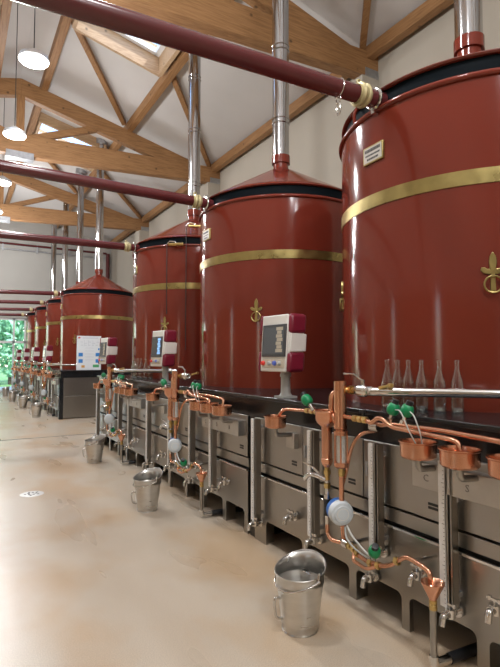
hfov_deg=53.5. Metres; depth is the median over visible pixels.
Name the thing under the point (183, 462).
valve
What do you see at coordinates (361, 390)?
pipe
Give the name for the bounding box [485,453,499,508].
copper bowl
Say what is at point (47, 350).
terminal
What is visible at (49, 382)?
gauge
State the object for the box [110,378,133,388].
pipe
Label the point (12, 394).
bucket
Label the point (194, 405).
cup
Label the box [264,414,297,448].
copper bowl
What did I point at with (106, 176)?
brace
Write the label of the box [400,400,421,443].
valve
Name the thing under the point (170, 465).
tap
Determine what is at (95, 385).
cup
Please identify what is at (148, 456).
gauge
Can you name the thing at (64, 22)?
purlin
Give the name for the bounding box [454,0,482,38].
chimney pipe
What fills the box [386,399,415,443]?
valve
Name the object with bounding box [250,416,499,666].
base cabinet
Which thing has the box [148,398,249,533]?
base cabinet
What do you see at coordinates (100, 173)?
chimney pipe
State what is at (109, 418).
meter
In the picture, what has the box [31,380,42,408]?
base cabinet
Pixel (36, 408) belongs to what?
bucket
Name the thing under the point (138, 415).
base cabinet
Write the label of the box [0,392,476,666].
floor
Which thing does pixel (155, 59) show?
window
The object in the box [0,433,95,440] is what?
trim
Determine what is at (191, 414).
gauge
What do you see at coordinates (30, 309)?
pipe
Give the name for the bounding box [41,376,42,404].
gauge
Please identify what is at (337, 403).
column
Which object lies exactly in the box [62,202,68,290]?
chimney pipe
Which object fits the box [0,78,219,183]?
roof truss
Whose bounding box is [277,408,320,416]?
spout
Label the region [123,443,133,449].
tap
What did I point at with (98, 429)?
gauge
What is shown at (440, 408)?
glass bottle
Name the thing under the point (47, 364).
rail
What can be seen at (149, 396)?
cup
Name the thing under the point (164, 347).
terminal
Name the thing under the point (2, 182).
diffuser
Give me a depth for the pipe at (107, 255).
23.95 m
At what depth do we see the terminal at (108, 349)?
8.30 m
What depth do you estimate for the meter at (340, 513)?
2.93 m
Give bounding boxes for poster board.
[76,336,100,369]
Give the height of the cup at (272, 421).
0.085 m
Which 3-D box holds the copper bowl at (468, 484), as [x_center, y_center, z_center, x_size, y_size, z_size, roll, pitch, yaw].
[0.998,0.657,2.288,0.263,0.258,0.250,2,-3,-30]
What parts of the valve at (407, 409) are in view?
stem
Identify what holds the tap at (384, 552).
on the gauge at (376, 453)
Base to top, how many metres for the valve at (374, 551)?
0.129 m
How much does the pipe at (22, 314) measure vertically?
0.232 m
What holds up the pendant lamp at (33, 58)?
hanging from the ceiling
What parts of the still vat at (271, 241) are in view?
plate, lid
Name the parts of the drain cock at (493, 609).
handle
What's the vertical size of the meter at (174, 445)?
0.269 m
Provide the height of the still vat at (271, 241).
2.800 m
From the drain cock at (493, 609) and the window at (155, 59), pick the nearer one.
the drain cock at (493, 609)
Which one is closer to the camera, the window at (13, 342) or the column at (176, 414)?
the column at (176, 414)
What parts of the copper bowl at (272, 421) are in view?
plate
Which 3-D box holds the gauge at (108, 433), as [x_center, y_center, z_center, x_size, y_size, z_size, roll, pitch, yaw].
[-2.248,1.271,7.887,0.146,0.780,0.084,2,-3,-30]
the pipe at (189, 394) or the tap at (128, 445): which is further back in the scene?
the tap at (128, 445)
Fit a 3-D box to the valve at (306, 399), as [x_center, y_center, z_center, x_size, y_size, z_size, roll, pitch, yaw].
[0.379,0.447,3.254,0.072,0.131,0.120,2,-3,-30]
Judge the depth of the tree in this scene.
27.41 m
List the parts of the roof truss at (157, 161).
connector plate, king post, plate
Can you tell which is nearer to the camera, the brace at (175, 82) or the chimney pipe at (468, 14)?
the chimney pipe at (468, 14)
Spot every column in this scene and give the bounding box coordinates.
[21,361,23,386]
[30,362,33,384]
[43,363,46,389]
[107,367,123,413]
[171,371,195,459]
[328,381,377,538]
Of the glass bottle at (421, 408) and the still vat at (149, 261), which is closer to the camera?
the glass bottle at (421, 408)
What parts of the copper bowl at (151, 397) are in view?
plate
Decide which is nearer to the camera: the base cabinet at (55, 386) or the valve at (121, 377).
the valve at (121, 377)
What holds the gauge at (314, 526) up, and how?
attached to the base cabinet at (411, 512)
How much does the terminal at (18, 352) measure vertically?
0.651 m
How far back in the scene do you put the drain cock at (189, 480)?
5.14 m
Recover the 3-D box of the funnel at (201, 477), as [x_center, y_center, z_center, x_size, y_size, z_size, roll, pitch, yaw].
[-0.197,1.517,4.761,0.678,0.410,0.112,1,-3,-25]
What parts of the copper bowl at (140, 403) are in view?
plate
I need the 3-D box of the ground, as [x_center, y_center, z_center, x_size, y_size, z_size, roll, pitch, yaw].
[-12.924,3.842,47.068,34.350,0.100,45.550,2,-3,-30]
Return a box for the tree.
[0,320,23,384]
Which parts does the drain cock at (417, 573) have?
handle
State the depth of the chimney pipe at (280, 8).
6.12 m
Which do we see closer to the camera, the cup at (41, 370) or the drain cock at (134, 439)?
the drain cock at (134, 439)
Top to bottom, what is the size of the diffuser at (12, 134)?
0.015 m
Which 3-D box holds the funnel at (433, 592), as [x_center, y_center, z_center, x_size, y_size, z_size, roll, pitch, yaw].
[1.137,1.408,2.500,0.678,0.410,0.112,1,-3,-25]
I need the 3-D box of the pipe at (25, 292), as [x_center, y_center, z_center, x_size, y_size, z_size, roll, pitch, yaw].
[-7.917,-1.095,11.884,6.556,0.232,0.160,0,-3,-31]
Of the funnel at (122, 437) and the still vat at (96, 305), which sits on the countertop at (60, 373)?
the still vat at (96, 305)
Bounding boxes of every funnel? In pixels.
[46,400,54,415]
[118,434,144,463]
[196,471,243,516]
[302,409,333,524]
[420,577,476,666]
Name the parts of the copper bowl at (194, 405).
plate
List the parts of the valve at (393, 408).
stem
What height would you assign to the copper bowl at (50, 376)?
0.258 m
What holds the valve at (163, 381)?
attached to the spout
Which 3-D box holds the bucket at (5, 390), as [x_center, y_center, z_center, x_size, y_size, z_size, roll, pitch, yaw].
[-9.456,2.238,19.185,0.291,0.378,0.297,-1,-3,27]
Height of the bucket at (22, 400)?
0.378 m
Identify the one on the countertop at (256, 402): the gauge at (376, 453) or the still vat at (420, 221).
the still vat at (420, 221)
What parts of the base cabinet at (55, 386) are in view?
plate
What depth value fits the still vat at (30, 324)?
19.95 m
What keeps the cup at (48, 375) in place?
on the copper bowl at (50, 376)
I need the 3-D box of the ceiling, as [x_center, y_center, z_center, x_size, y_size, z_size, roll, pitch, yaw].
[-3.646,-5.777,8.702,10.860,1.560,30.600,2,-3,-30]
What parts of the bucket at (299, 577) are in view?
handle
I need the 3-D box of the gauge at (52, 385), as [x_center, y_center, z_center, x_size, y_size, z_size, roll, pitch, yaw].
[-5.030,1.511,12.602,0.146,0.775,0.084,2,-3,-30]
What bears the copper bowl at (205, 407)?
attached to the base cabinet at (233, 451)
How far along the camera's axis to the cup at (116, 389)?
6.93 m
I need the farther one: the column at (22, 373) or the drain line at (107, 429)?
the column at (22, 373)
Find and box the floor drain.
[20,491,43,496]
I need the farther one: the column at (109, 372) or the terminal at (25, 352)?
the terminal at (25, 352)
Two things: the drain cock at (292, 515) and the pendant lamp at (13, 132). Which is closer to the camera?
the drain cock at (292, 515)
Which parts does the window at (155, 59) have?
sash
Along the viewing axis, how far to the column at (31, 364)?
15.40 m
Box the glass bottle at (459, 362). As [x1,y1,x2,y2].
[450,362,464,412]
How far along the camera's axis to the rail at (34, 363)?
15.23 m
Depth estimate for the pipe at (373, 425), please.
2.48 m
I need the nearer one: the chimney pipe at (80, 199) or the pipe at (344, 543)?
the pipe at (344, 543)
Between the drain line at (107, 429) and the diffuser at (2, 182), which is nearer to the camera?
the drain line at (107, 429)
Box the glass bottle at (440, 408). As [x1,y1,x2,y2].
[433,372,446,411]
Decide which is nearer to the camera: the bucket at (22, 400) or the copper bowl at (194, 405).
the copper bowl at (194, 405)
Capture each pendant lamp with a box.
[0,98,11,185]
[3,3,26,139]
[18,7,49,68]
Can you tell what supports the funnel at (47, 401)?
on the floor
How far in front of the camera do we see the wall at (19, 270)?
22.42 m
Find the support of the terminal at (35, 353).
on the countertop at (60, 373)
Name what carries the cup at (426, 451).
on the copper bowl at (424, 470)
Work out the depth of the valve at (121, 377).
7.11 m
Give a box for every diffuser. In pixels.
[0,180,10,185]
[3,130,25,139]
[19,52,48,68]
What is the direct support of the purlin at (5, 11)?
attached to the ceiling
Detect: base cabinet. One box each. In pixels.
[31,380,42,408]
[43,377,80,416]
[100,387,147,469]
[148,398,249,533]
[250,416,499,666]
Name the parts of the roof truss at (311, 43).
plate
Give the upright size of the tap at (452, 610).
0.100 m
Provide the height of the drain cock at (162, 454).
0.100 m
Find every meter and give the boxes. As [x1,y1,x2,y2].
[104,414,113,432]
[168,438,182,467]
[324,497,369,558]
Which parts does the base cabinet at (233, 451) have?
door, door, door, door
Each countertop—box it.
[16,365,131,377]
[97,375,499,462]
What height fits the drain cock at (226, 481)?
0.100 m
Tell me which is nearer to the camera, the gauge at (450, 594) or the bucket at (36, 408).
the gauge at (450, 594)
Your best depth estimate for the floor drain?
5.42 m
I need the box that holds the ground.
[0,369,15,386]
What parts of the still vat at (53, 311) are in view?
lid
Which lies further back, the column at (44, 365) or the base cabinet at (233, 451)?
the column at (44, 365)
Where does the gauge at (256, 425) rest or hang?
attached to the base cabinet at (411, 512)
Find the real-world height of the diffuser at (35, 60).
0.015 m
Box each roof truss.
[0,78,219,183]
[0,172,148,230]
[103,0,378,79]
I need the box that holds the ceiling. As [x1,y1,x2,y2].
[0,0,426,241]
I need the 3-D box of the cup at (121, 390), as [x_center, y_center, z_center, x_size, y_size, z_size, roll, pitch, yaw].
[-1.704,0.788,6.803,0.192,0.085,0.192,2,-3,-30]
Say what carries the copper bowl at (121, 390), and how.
attached to the base cabinet at (138, 415)
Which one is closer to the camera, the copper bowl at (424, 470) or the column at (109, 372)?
the copper bowl at (424, 470)
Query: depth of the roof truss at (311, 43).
7.67 m
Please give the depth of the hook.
3.16 m
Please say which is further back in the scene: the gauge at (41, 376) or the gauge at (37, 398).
the gauge at (37, 398)
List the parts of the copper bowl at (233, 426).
plate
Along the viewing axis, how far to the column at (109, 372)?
7.49 m
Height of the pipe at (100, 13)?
0.233 m
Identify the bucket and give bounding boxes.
[1,386,9,395]
[8,390,16,401]
[17,395,28,407]
[29,402,42,417]
[82,434,105,462]
[131,468,162,512]
[273,549,326,637]
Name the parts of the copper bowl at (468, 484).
plate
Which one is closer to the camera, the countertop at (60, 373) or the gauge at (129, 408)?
the gauge at (129, 408)
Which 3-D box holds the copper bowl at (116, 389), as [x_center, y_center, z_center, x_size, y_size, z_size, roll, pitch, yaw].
[-1.793,0.885,7.019,0.263,0.258,0.250,2,-3,-30]
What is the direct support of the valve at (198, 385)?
attached to the pipe at (189, 394)
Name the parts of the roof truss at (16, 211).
king post, connector plate, plate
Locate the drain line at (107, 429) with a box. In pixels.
[106,425,126,437]
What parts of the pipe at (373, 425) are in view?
valve knob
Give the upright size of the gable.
1.000 m
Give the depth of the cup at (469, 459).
2.21 m
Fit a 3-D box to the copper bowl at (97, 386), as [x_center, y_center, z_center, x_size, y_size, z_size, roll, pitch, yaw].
[-2.449,0.937,8.140,0.253,0.243,0.172,2,-3,-30]
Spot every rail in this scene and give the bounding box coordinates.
[32,360,59,364]
[45,362,75,365]
[111,363,177,373]
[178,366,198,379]
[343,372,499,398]
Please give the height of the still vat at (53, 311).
2.800 m
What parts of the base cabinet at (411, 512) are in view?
post, door, door, door, door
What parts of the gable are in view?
post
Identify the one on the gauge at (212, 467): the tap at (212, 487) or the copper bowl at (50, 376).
the tap at (212, 487)
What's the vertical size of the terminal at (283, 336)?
0.651 m
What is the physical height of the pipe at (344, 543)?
0.167 m
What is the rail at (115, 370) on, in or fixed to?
attached to the column at (109, 372)
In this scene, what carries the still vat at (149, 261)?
on the countertop at (256, 402)
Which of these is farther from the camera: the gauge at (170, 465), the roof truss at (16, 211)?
the roof truss at (16, 211)
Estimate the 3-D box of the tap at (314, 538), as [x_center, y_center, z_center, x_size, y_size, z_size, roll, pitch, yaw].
[0.424,1.393,3.341,0.146,0.100,0.073,2,-3,-30]
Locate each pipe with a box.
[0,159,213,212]
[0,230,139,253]
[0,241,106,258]
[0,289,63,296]
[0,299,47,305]
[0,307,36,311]
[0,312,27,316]
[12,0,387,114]
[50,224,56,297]
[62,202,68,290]
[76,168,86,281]
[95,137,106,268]
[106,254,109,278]
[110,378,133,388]
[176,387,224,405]
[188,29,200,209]
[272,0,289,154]
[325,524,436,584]
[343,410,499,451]
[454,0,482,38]
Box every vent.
[348,478,354,484]
[428,502,437,510]
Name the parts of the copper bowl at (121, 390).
plate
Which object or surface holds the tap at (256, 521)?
on the gauge at (256, 425)
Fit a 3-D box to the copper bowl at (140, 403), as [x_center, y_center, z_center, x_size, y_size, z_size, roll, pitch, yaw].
[-1.547,0.865,6.601,0.263,0.258,0.250,2,-3,-30]
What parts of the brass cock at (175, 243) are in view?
cord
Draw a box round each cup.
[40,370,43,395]
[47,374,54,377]
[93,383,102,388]
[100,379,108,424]
[114,387,123,392]
[119,387,130,394]
[124,388,137,395]
[145,393,159,400]
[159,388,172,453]
[189,400,207,410]
[199,402,219,412]
[211,404,232,415]
[264,414,286,428]
[398,438,437,460]
[437,445,482,470]
[485,453,499,479]
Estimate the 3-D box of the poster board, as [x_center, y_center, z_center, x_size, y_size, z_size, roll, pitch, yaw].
[-4.072,0.490,12.540,0.635,0.860,0.158,2,-3,-30]
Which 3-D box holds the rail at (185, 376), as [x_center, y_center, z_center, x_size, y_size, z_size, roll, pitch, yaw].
[-0.672,0.410,5.168,0.353,0.139,0.083,-3,-4,43]
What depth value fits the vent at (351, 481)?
3.12 m
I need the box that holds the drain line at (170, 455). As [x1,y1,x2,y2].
[169,453,208,473]
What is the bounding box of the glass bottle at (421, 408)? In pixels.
[415,377,428,409]
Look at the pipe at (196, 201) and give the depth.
4.98 m
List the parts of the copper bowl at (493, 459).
plate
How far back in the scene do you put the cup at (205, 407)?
4.46 m
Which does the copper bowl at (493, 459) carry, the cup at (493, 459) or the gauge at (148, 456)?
the cup at (493, 459)
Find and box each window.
[0,318,25,391]
[33,112,106,171]
[72,19,188,76]
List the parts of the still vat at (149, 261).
lid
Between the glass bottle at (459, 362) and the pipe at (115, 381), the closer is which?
the glass bottle at (459, 362)
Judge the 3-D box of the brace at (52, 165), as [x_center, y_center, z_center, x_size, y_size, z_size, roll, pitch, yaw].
[-6.477,-5.500,16.576,0.110,0.548,3.233,0,-3,3]
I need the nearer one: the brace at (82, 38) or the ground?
the brace at (82, 38)
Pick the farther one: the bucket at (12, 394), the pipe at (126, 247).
the bucket at (12, 394)
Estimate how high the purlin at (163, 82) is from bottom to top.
0.220 m
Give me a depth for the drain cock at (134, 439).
6.73 m
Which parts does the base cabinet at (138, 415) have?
door, door, plate, door, door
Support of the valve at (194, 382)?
attached to the pipe at (189, 394)
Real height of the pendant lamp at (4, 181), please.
2.560 m
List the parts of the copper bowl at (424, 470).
plate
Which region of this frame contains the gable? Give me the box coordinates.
[58,377,98,419]
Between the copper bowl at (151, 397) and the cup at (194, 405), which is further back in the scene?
the copper bowl at (151, 397)
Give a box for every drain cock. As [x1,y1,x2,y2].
[130,436,138,443]
[156,450,166,459]
[183,475,194,485]
[217,476,230,488]
[282,508,297,524]
[360,566,378,588]
[407,562,427,586]
[484,594,499,623]
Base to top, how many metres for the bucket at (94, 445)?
0.378 m
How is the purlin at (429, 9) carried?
attached to the ceiling
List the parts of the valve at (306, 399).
stem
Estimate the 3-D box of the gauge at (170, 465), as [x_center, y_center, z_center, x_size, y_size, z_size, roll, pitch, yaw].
[-0.913,1.162,5.624,0.146,0.780,0.084,2,-3,-30]
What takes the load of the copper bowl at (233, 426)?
attached to the base cabinet at (233, 451)
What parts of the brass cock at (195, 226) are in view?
cord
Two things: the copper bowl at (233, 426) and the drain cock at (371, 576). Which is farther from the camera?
the copper bowl at (233, 426)
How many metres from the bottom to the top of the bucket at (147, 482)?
0.378 m
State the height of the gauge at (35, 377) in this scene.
0.670 m
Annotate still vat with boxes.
[26,298,50,364]
[34,304,45,365]
[45,281,80,367]
[60,269,132,368]
[132,209,199,378]
[199,153,343,388]
[339,31,499,412]
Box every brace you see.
[48,163,76,192]
[71,21,125,125]
[104,172,141,218]
[172,77,210,166]
[359,0,370,49]
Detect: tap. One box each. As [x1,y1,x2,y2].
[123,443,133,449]
[142,459,152,467]
[163,462,175,471]
[186,462,197,468]
[204,484,218,495]
[247,517,263,530]
[304,533,322,548]
[367,546,387,558]
[439,603,463,627]
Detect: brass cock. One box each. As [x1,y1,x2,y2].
[166,241,183,313]
[185,222,199,349]
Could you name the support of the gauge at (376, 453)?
attached to the base cabinet at (411, 512)
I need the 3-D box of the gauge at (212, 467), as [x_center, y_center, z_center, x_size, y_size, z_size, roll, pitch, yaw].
[-0.365,1.130,4.694,0.146,0.775,0.084,2,-3,-30]
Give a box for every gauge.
[34,377,36,393]
[35,375,39,400]
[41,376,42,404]
[48,380,50,400]
[49,378,54,407]
[93,389,101,435]
[105,390,112,438]
[115,393,123,434]
[123,396,133,449]
[142,400,152,467]
[163,408,175,471]
[186,405,197,468]
[204,413,218,495]
[247,418,263,530]
[304,430,322,548]
[367,443,387,558]
[438,460,463,627]
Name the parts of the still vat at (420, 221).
plate, lid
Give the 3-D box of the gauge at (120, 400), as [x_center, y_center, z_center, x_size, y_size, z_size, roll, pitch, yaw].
[-1.948,1.192,7.381,0.146,0.670,0.084,2,-3,-30]
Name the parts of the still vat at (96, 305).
lid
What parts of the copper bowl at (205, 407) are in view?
plate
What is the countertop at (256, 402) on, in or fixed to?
on the base cabinet at (411, 512)
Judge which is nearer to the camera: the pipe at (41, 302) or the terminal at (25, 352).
the pipe at (41, 302)
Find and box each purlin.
[0,0,11,77]
[4,15,71,203]
[57,0,234,228]
[110,0,453,241]
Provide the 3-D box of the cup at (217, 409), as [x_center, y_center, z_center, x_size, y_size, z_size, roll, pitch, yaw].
[-0.245,0.669,4.329,0.192,0.085,0.192,2,-3,-30]
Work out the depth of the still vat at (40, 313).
17.66 m
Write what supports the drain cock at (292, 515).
attached to the base cabinet at (411, 512)
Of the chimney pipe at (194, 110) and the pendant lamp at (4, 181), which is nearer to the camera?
the chimney pipe at (194, 110)
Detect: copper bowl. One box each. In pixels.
[47,374,57,384]
[93,383,104,392]
[114,387,129,405]
[119,387,137,406]
[124,388,145,408]
[145,393,166,413]
[189,400,212,428]
[199,402,230,431]
[211,404,244,435]
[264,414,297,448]
[398,438,451,495]
[437,445,498,508]
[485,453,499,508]
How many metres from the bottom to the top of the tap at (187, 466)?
0.100 m
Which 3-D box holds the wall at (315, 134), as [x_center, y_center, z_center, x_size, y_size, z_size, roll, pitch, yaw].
[0.980,-1.612,11.201,0.250,7.300,30.150,2,-3,-30]
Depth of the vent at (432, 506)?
2.59 m
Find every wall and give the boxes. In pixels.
[0,221,110,321]
[111,0,499,292]
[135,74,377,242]
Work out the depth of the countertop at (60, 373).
12.42 m
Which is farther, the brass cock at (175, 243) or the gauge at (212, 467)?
the brass cock at (175, 243)
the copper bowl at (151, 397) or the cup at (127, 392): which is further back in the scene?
the cup at (127, 392)
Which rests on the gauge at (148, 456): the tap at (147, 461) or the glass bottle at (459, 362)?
the tap at (147, 461)
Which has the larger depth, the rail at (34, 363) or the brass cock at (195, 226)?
the rail at (34, 363)
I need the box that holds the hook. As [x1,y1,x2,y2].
[334,77,344,115]
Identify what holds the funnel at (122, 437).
on the floor
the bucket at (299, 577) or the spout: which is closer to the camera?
the bucket at (299, 577)
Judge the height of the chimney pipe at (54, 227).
3.816 m
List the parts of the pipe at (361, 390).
lever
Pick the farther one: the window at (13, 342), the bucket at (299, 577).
the window at (13, 342)
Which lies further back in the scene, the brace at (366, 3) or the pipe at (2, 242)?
the pipe at (2, 242)
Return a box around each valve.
[119,373,123,386]
[160,378,167,387]
[180,458,186,468]
[191,380,197,401]
[195,380,201,401]
[300,391,315,411]
[368,543,380,562]
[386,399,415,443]
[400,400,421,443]
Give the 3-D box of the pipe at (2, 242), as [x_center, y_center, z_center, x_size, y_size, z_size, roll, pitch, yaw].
[-11.363,-3.870,21.466,10.200,0.400,0.140,2,-3,-30]
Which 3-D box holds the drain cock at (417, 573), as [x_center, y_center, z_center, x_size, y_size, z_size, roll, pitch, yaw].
[0.873,1.265,2.604,0.126,0.100,0.076,2,-3,-30]
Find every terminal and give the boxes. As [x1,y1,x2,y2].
[14,349,21,364]
[21,348,29,365]
[30,347,39,366]
[42,345,52,367]
[98,337,117,375]
[149,330,176,382]
[258,313,306,397]
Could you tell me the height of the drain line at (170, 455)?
0.167 m

